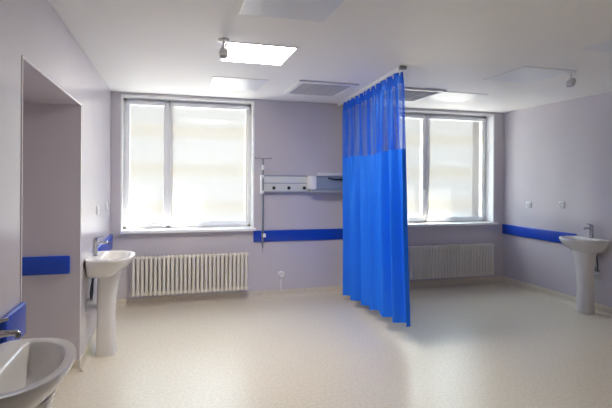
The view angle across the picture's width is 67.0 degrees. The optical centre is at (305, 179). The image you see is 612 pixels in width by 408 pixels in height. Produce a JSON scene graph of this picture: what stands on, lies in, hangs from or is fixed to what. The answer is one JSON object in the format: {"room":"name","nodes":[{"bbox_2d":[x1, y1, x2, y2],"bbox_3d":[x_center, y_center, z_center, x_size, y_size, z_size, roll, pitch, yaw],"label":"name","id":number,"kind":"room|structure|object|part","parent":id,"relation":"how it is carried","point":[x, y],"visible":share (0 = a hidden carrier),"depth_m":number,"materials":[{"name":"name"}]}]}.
{"room":"hospital room","nodes":[
{"label":"hospital room","id":0,"kind":"room"},
{"bbox_2d":[0,0,110,359],"bbox_3d":[-1.657,0.235,1.166,1.166,2.508,8.360,0,0,-16],"label":"wall","id":1,"kind":"structure","parent":0,"point":[32,29],"depth_m":3.50,"materials":[{"name":"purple paint"}]},
{"bbox_2d":[0,302,25,343],"bbox_3d":[-1.294,0.650,2.047,0.026,0.153,0.279,0,0,-16],"label":"rail","id":2,"kind":"object","parent":1,"relation":"attached to","point":[17,315],"visible":0.52,"depth_m":2.04,"materials":[{"name":"blue plastic"}]},
{"bbox_2d":[22,256,69,275],"bbox_3d":[-2.234,0.648,3.428,0.878,0.139,0.026,0,0,-16],"label":"rail","id":3,"kind":"object","parent":1,"relation":"attached to","point":[43,265],"visible":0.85,"depth_m":3.49,"materials":[{"name":"blue plastic"}]},
{"bbox_2d":[20,55,81,371],"bbox_3d":[-1.546,0.452,2.882,0.005,2.077,1.479,0,0,-16],"label":"trim","id":4,"kind":"structure","parent":1,"relation":"attached to","point":[23,57],"depth_m":2.18,"materials":[{"name":"white paint"}]},
{"bbox_2d":[66,359,78,375],"bbox_3d":[-2.213,1.437,3.425,0.966,0.098,0.045,0,0,-16],"label":"baseboard","id":5,"kind":"structure","parent":1,"relation":"attached to","point":[74,370],"depth_m":3.56,"materials":[{"name":"beige plastic"}]},
{"bbox_2d":[80,328,95,371],"bbox_3d":[-1.989,1.438,4.469,0.045,0.098,1.835,0,0,-16],"label":"baseboard","id":6,"kind":"structure","parent":1,"relation":"attached to","point":[89,350],"depth_m":3.86,"materials":[{"name":"beige plastic"}]},
{"bbox_2d":[98,234,112,250],"bbox_3d":[-2.076,0.709,4.757,0.028,0.165,1.190,0,0,-16],"label":"rail","id":7,"kind":"object","parent":1,"relation":"attached to","point":[101,247],"visible":0.48,"depth_m":4.90,"materials":[{"name":"blue plastic"}]},
{"bbox_2d":[110,91,503,298],"bbox_3d":[-0.166,0.245,6.075,6.756,2.508,0.245,0,0,-16],"label":"wall","id":8,"kind":"structure","parent":0,"point":[300,138],"depth_m":5.95,"materials":[{"name":"purple paint"}]},
{"bbox_2d":[130,252,248,296],"bbox_3d":[-1.370,1.117,5.529,1.363,0.452,0.139,0,0,-16],"label":"radiator","id":9,"kind":"object","parent":8,"relation":"attached to","point":[232,274],"visible":0.99,"depth_m":5.47,"materials":[{"name":"beige metal"}]},
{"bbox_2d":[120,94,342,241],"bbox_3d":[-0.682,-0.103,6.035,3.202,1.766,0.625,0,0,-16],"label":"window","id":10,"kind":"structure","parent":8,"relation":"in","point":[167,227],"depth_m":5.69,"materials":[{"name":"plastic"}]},
{"bbox_2d":[128,100,164,223],"bbox_3d":[-1.925,-0.210,5.590,0.420,1.473,0.035,0,0,-16],"label":"window pane","id":11,"kind":"object","parent":10,"relation":"attached to","point":[146,136],"visible":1,"depth_m":5.60,"materials":[{"name":"glass"}]},
{"bbox_3d":[-1.736,-0.273,5.636,0.011,1.256,0.005,0,0,-16],"label":"chain","id":12,"kind":"part","parent":11,"relation":"part of","materials":[{"name":"white plastic"}]},
{"bbox_3d":[-1.939,-0.190,5.639,0.482,1.525,0.068,0,0,-16],"label":"sash","id":13,"kind":"part","parent":10,"relation":"part of","materials":[{"name":"plastic"}]},
{"bbox_3d":[-1.411,0.611,5.639,1.575,0.034,0.265,0,0,-16],"label":"sill","id":14,"kind":"part","parent":10,"relation":"part of","materials":[{"name":"white plastic"}]},
{"bbox_3d":[-1.213,-0.185,5.849,0.977,1.525,0.068,0,0,-16],"label":"sash","id":15,"kind":"part","parent":10,"relation":"part of","materials":[{"name":"plastic"}]},
{"bbox_2d":[170,103,248,222],"bbox_3d":[-1.199,-0.205,5.799,0.961,1.473,0.035,0,0,-16],"label":"window pane","id":16,"kind":"object","parent":10,"relation":"attached to","point":[209,160],"visible":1,"depth_m":5.81,"materials":[{"name":"glass"}]},
{"bbox_3d":[0.129,0.714,6.021,1.642,0.142,0.024,0,0,-16],"label":"bumper rail","id":17,"kind":"part","parent":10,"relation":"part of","materials":[{"name":"blue plastic"}]},
{"bbox_2d":[278,271,284,289],"bbox_3d":[-0.315,1.284,5.890,0.084,0.242,0.032,0,0,-16],"label":"socket","id":18,"kind":"object","parent":8,"relation":"attached to","point":[281,274],"visible":1,"depth_m":5.89,"materials":[{"name":"white plastic"}]},
{"bbox_2d":[264,175,309,192],"bbox_3d":[-0.222,0.054,5.893,0.708,0.218,0.074,0,0,-16],"label":"panel","id":19,"kind":"object","parent":8,"relation":"attached to","point":[272,183],"visible":0.71,"depth_m":5.86,"materials":[{"name":"grey metal"}]},
{"bbox_2d":[254,157,271,251],"bbox_3d":[-0.544,0.308,5.767,0.220,1.177,0.092,0,0,-16],"label":"pole","id":20,"kind":"object","parent":19,"relation":"attached to","point":[263,234],"visible":1,"depth_m":5.73,"materials":[{"name":"metal"}]},
{"bbox_2d":[116,276,502,308],"bbox_3d":[0.331,1.453,6.070,5.390,0.098,0.045,0,0,-16],"label":"baseboard","id":21,"kind":"structure","parent":8,"relation":"attached to","point":[331,290],"depth_m":5.84,"materials":[{"name":"beige plastic"}]},
{"bbox_2d":[306,173,342,192],"bbox_3d":[0.373,0.037,5.987,0.720,0.254,0.223,0,0,-16],"label":"wall shelf unit","id":22,"kind":"object","parent":8,"relation":"attached to","point":[315,184],"visible":0.56,"depth_m":5.87,"materials":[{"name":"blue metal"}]},
{"bbox_3d":[0.065,0.037,5.908,0.085,0.167,0.205,0,0,-16],"label":"panel","id":23,"kind":"part","parent":22,"relation":"part of","materials":[{"name":"white plastic"}]},
{"bbox_3d":[0.371,-0.068,5.996,0.720,0.044,0.205,0,0,-16],"label":"shelf","id":24,"kind":"part","parent":22,"relation":"part of","materials":[{"name":"grey metal"}]},
{"bbox_3d":[0.378,0.146,6.003,0.700,0.036,0.195,0,0,-16],"label":"rail","id":25,"kind":"part","parent":22,"relation":"part of","materials":[{"name":"grey plastic"}]},
{"bbox_2d":[398,109,497,226],"bbox_3d":[1.956,-0.160,6.797,1.583,1.619,0.625,0,0,-16],"label":"window","id":26,"kind":"structure","parent":8,"relation":"in","point":[488,189],"depth_m":6.78,"materials":[{"name":"plastic"}]},
{"bbox_2d":[399,114,424,217],"bbox_3d":[1.491,-0.188,6.576,0.420,1.473,0.035,0,0,-16],"label":"window pane","id":27,"kind":"object","parent":26,"relation":"attached to","point":[414,124],"visible":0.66,"depth_m":6.61,"materials":[{"name":"glass"}]},
{"bbox_3d":[1.476,-0.168,6.626,0.482,1.525,0.068,0,0,-16],"label":"sash","id":28,"kind":"part","parent":26,"relation":"part of","materials":[{"name":"plastic"}]},
{"bbox_3d":[2.005,0.633,6.625,1.575,0.034,0.265,0,0,-16],"label":"sill","id":29,"kind":"part","parent":26,"relation":"part of","materials":[{"name":"white plastic"}]},
{"bbox_3d":[2.202,-0.163,6.835,0.977,1.525,0.068,0,0,-16],"label":"sash","id":30,"kind":"part","parent":26,"relation":"part of","materials":[{"name":"plastic"}]},
{"bbox_2d":[427,116,485,217],"bbox_3d":[2.217,-0.183,6.786,0.961,1.473,0.035,0,0,-16],"label":"window pane","id":31,"kind":"object","parent":26,"relation":"attached to","point":[456,145],"visible":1,"depth_m":6.79,"materials":[{"name":"glass"}]},
{"bbox_2d":[408,243,493,279],"bbox_3d":[2.044,1.139,6.515,1.363,0.452,0.139,0,0,-16],"label":"radiator","id":32,"kind":"object","parent":8,"relation":"attached to","point":[425,262],"visible":0.98,"depth_m":6.44,"materials":[{"name":"beige metal"}]},
{"bbox_2d":[48,0,611,112],"bbox_3d":[0.995,-1.077,2.086,6.756,0.150,9.060,0,0,-16],"label":"ceiling","id":33,"kind":"structure","parent":0,"point":[171,47],"depth_m":3.44,"materials":[{"name":"white paint"}]},
{"bbox_2d":[218,38,229,58],"bbox_3d":[-0.594,-0.941,3.341,0.084,0.141,0.096,0,0,-7],"label":"detector","id":34,"kind":"object","parent":33,"relation":"attached to","point":[223,52],"visible":1,"depth_m":3.31,"materials":[{"name":"white plastic"}]},
{"bbox_2d":[209,76,268,90],"bbox_3d":[-0.725,-1.010,4.884,0.555,0.006,0.590,0,0,-16],"label":"recessed light","id":35,"kind":"object","parent":33,"relation":"in","point":[217,82],"visible":1,"depth_m":4.84,"materials":[{"name":"white plastic"}]},
{"bbox_2d":[219,41,298,65],"bbox_3d":[-0.394,-1.008,3.717,0.543,0.006,0.565,0,0,-16],"label":"recessed light","id":36,"kind":"object","parent":33,"relation":"in","point":[242,52],"visible":0.83,"depth_m":3.68,"materials":[{"name":"white plastic"}]},
{"bbox_2d":[238,0,346,22],"bbox_3d":[-0.070,-1.006,2.614,0.555,0.006,0.565,0,0,-16],"label":"recessed light","id":37,"kind":"object","parent":33,"relation":"in","point":[318,11],"visible":1,"depth_m":2.72,"materials":[{"name":"white plastic"}]},
{"bbox_2d":[283,80,358,96],"bbox_3d":[0.147,-0.996,5.099,0.650,0.022,0.720,0,0,-16],"label":"ceiling vent","id":38,"kind":"object","parent":33,"relation":"in","point":[302,87],"visible":1,"depth_m":5.03,"materials":[{"name":"white plastic"}]},
{"bbox_2d":[337,65,406,105],"bbox_3d":[0.633,-0.987,5.080,0.068,0.034,2.109,0,0,-12],"label":"track","id":39,"kind":"object","parent":33,"relation":"attached to","point":[400,68],"visible":0.99,"depth_m":4.71,"materials":[{"name":"white plastic"}]},
{"bbox_2d":[342,71,410,326],"bbox_3d":[0.695,0.230,5.009,0.184,2.419,1.819,0,0,-13],"label":"privacy curtain","id":40,"kind":"object","parent":39,"relation":"hanging from","point":[375,222],"visible":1,"depth_m":4.66,"materials":[{"name":"fabric"}]},
{"bbox_3d":[0.674,-0.565,5.000,0.127,0.612,1.812,0,0,-12],"label":"net panel","id":41,"kind":"part","parent":40,"relation":"part of","materials":[{"name":"blue fabric"}]},
{"bbox_3d":[0.687,0.578,5.009,0.174,1.722,1.815,0,0,-14],"label":"cloth panel","id":42,"kind":"part","parent":40,"relation":"part of","materials":[{"name":"blue fabric"}]},
{"bbox_2d":[374,87,446,101],"bbox_3d":[1.155,-0.990,5.391,0.650,0.022,0.720,0,0,-16],"label":"ceiling vent","id":43,"kind":"object","parent":33,"relation":"in","point":[411,94],"visible":0.51,"depth_m":5.27,"materials":[{"name":"white plastic"}]},
{"bbox_2d":[422,92,487,101],"bbox_3d":[1.775,-0.994,5.564,0.563,0.006,0.550,0,0,-16],"label":"recessed light","id":44,"kind":"object","parent":33,"relation":"in","point":[446,96],"visible":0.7,"depth_m":5.51,"materials":[{"name":"white plastic"}]},
{"bbox_2d":[483,66,575,83],"bbox_3d":[2.110,-0.992,4.404,0.563,0.006,0.575,0,0,-16],"label":"recessed light","id":45,"kind":"object","parent":33,"relation":"in","point":[526,74],"visible":1,"depth_m":4.38,"materials":[{"name":"white plastic"}]},
{"bbox_2d":[566,72,575,87],"bbox_3d":[2.453,-0.922,4.278,0.096,0.141,0.084,0,0,-34],"label":"detector","id":46,"kind":"object","parent":33,"relation":"attached to","point":[571,82],"visible":1,"depth_m":4.25,"materials":[{"name":"white plastic"}]},
{"bbox_2d":[578,39,611,53],"bbox_3d":[2.420,-0.990,3.333,0.563,0.006,0.565,0,0,-16],"label":"recessed light","id":47,"kind":"object","parent":33,"relation":"in","point":[605,46],"visible":1,"depth_m":3.46,"materials":[{"name":"white plastic"}]},
{"bbox_2d":[52,283,611,407],"bbox_3d":[1.047,1.567,1.846,6.756,0.120,8.560,0,0,-16],"label":"floor","id":48,"kind":"structure","parent":0,"point":[501,345],"depth_m":3.92,"materials":[{"name":"beige laminate"}]},
{"bbox_2d":[0,317,76,407],"bbox_3d":[-1.024,0.993,1.668,0.336,1.002,0.580,0,0,-16],"label":"washbasin","id":49,"kind":"object","parent":48,"relation":"on","point":[31,370],"visible":1,"depth_m":1.72,"materials":[{"name":"white ceramic"}]},
{"bbox_2d":[0,317,21,338],"bbox_3d":[-1.092,0.577,1.648,0.138,0.172,0.052,0,0,-16],"label":"tap","id":50,"kind":"object","parent":49,"relation":"on","point":[4,333],"depth_m":1.65,"materials":[{"name":"silver metal"}]},
{"bbox_2d":[85,236,135,356],"bbox_3d":[-1.671,0.984,3.984,0.378,1.012,0.560,0,0,-16],"label":"washbasin","id":51,"kind":"object","parent":48,"relation":"on","point":[107,267],"visible":1,"depth_m":3.89,"materials":[{"name":"white ceramic"}]},
{"bbox_2d":[92,236,108,255],"bbox_3d":[-1.759,0.563,3.958,0.138,0.172,0.052,0,0,-16],"label":"tap","id":52,"kind":"object","parent":51,"relation":"on","point":[95,243],"depth_m":3.94,"materials":[{"name":"silver metal"}]},
{"bbox_2d":[85,250,135,277],"bbox_3d":[-1.670,0.734,3.984,0.378,0.170,0.560,0,0,-16],"label":"basin","id":53,"kind":"object","parent":51,"relation":"in","point":[102,264],"depth_m":3.81,"materials":[{"name":"white ceramic"}]},
{"bbox_2d":[559,223,608,313],"bbox_3d":[3.145,1.009,5.298,0.415,1.022,0.470,0,0,-16],"label":"washbasin","id":54,"kind":"object","parent":48,"relation":"on","point":[584,249],"visible":1,"depth_m":5.24,"materials":[{"name":"white ceramic"}]},
{"bbox_2d":[559,236,608,253],"bbox_3d":[3.146,0.755,5.298,0.415,0.170,0.470,0,0,-16],"label":"basin","id":55,"kind":"object","parent":54,"relation":"in","point":[577,244],"depth_m":5.17,"materials":[{"name":"white ceramic"}]},
{"bbox_2d":[583,223,593,237],"bbox_3d":[3.256,0.585,5.329,0.138,0.172,0.052,0,0,-16],"label":"tap","id":56,"kind":"object","parent":54,"relation":"on","point":[591,227],"depth_m":5.32,"materials":[{"name":"silver metal"}]},
{"bbox_2d":[503,92,611,307],"bbox_3d":[4.177,0.273,2.852,0.200,2.508,8.360,0,0,-16],"label":"wall","id":57,"kind":"structure","parent":0,"point":[556,152],"depth_m":5.87,"materials":[{"name":"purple paint"}]},
{"bbox_2d":[526,202,530,207],"bbox_3d":[3.055,0.344,6.348,0.014,0.086,0.086,0,0,-16],"label":"wall socket","id":58,"kind":"object","parent":57,"relation":"attached to","point":[528,204],"visible":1,"depth_m":6.34,"materials":[{"name":"white plastic"}]},
{"bbox_2d":[502,224,576,242],"bbox_3d":[3.086,0.723,6.209,0.028,0.143,1.296,0,0,-16],"label":"rail","id":59,"kind":"object","parent":57,"relation":"attached to","point":[541,234],"visible":0.75,"depth_m":6.21,"materials":[{"name":"blue plastic"}]},
{"bbox_2d":[503,276,611,317],"bbox_3d":[4.052,1.477,2.818,0.045,0.098,8.360,0,0,-16],"label":"baseboard","id":60,"kind":"structure","parent":57,"relation":"attached to","point":[600,309],"depth_m":5.96,"materials":[{"name":"beige plastic"}]},
{"bbox_2d":[559,201,564,207],"bbox_3d":[3.211,0.316,5.810,0.014,0.086,0.086,0,0,-16],"label":"wall socket","id":61,"kind":"object","parent":57,"relation":"attached to","point":[561,204],"visible":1,"depth_m":5.81,"materials":[{"name":"white plastic"}]}
]}

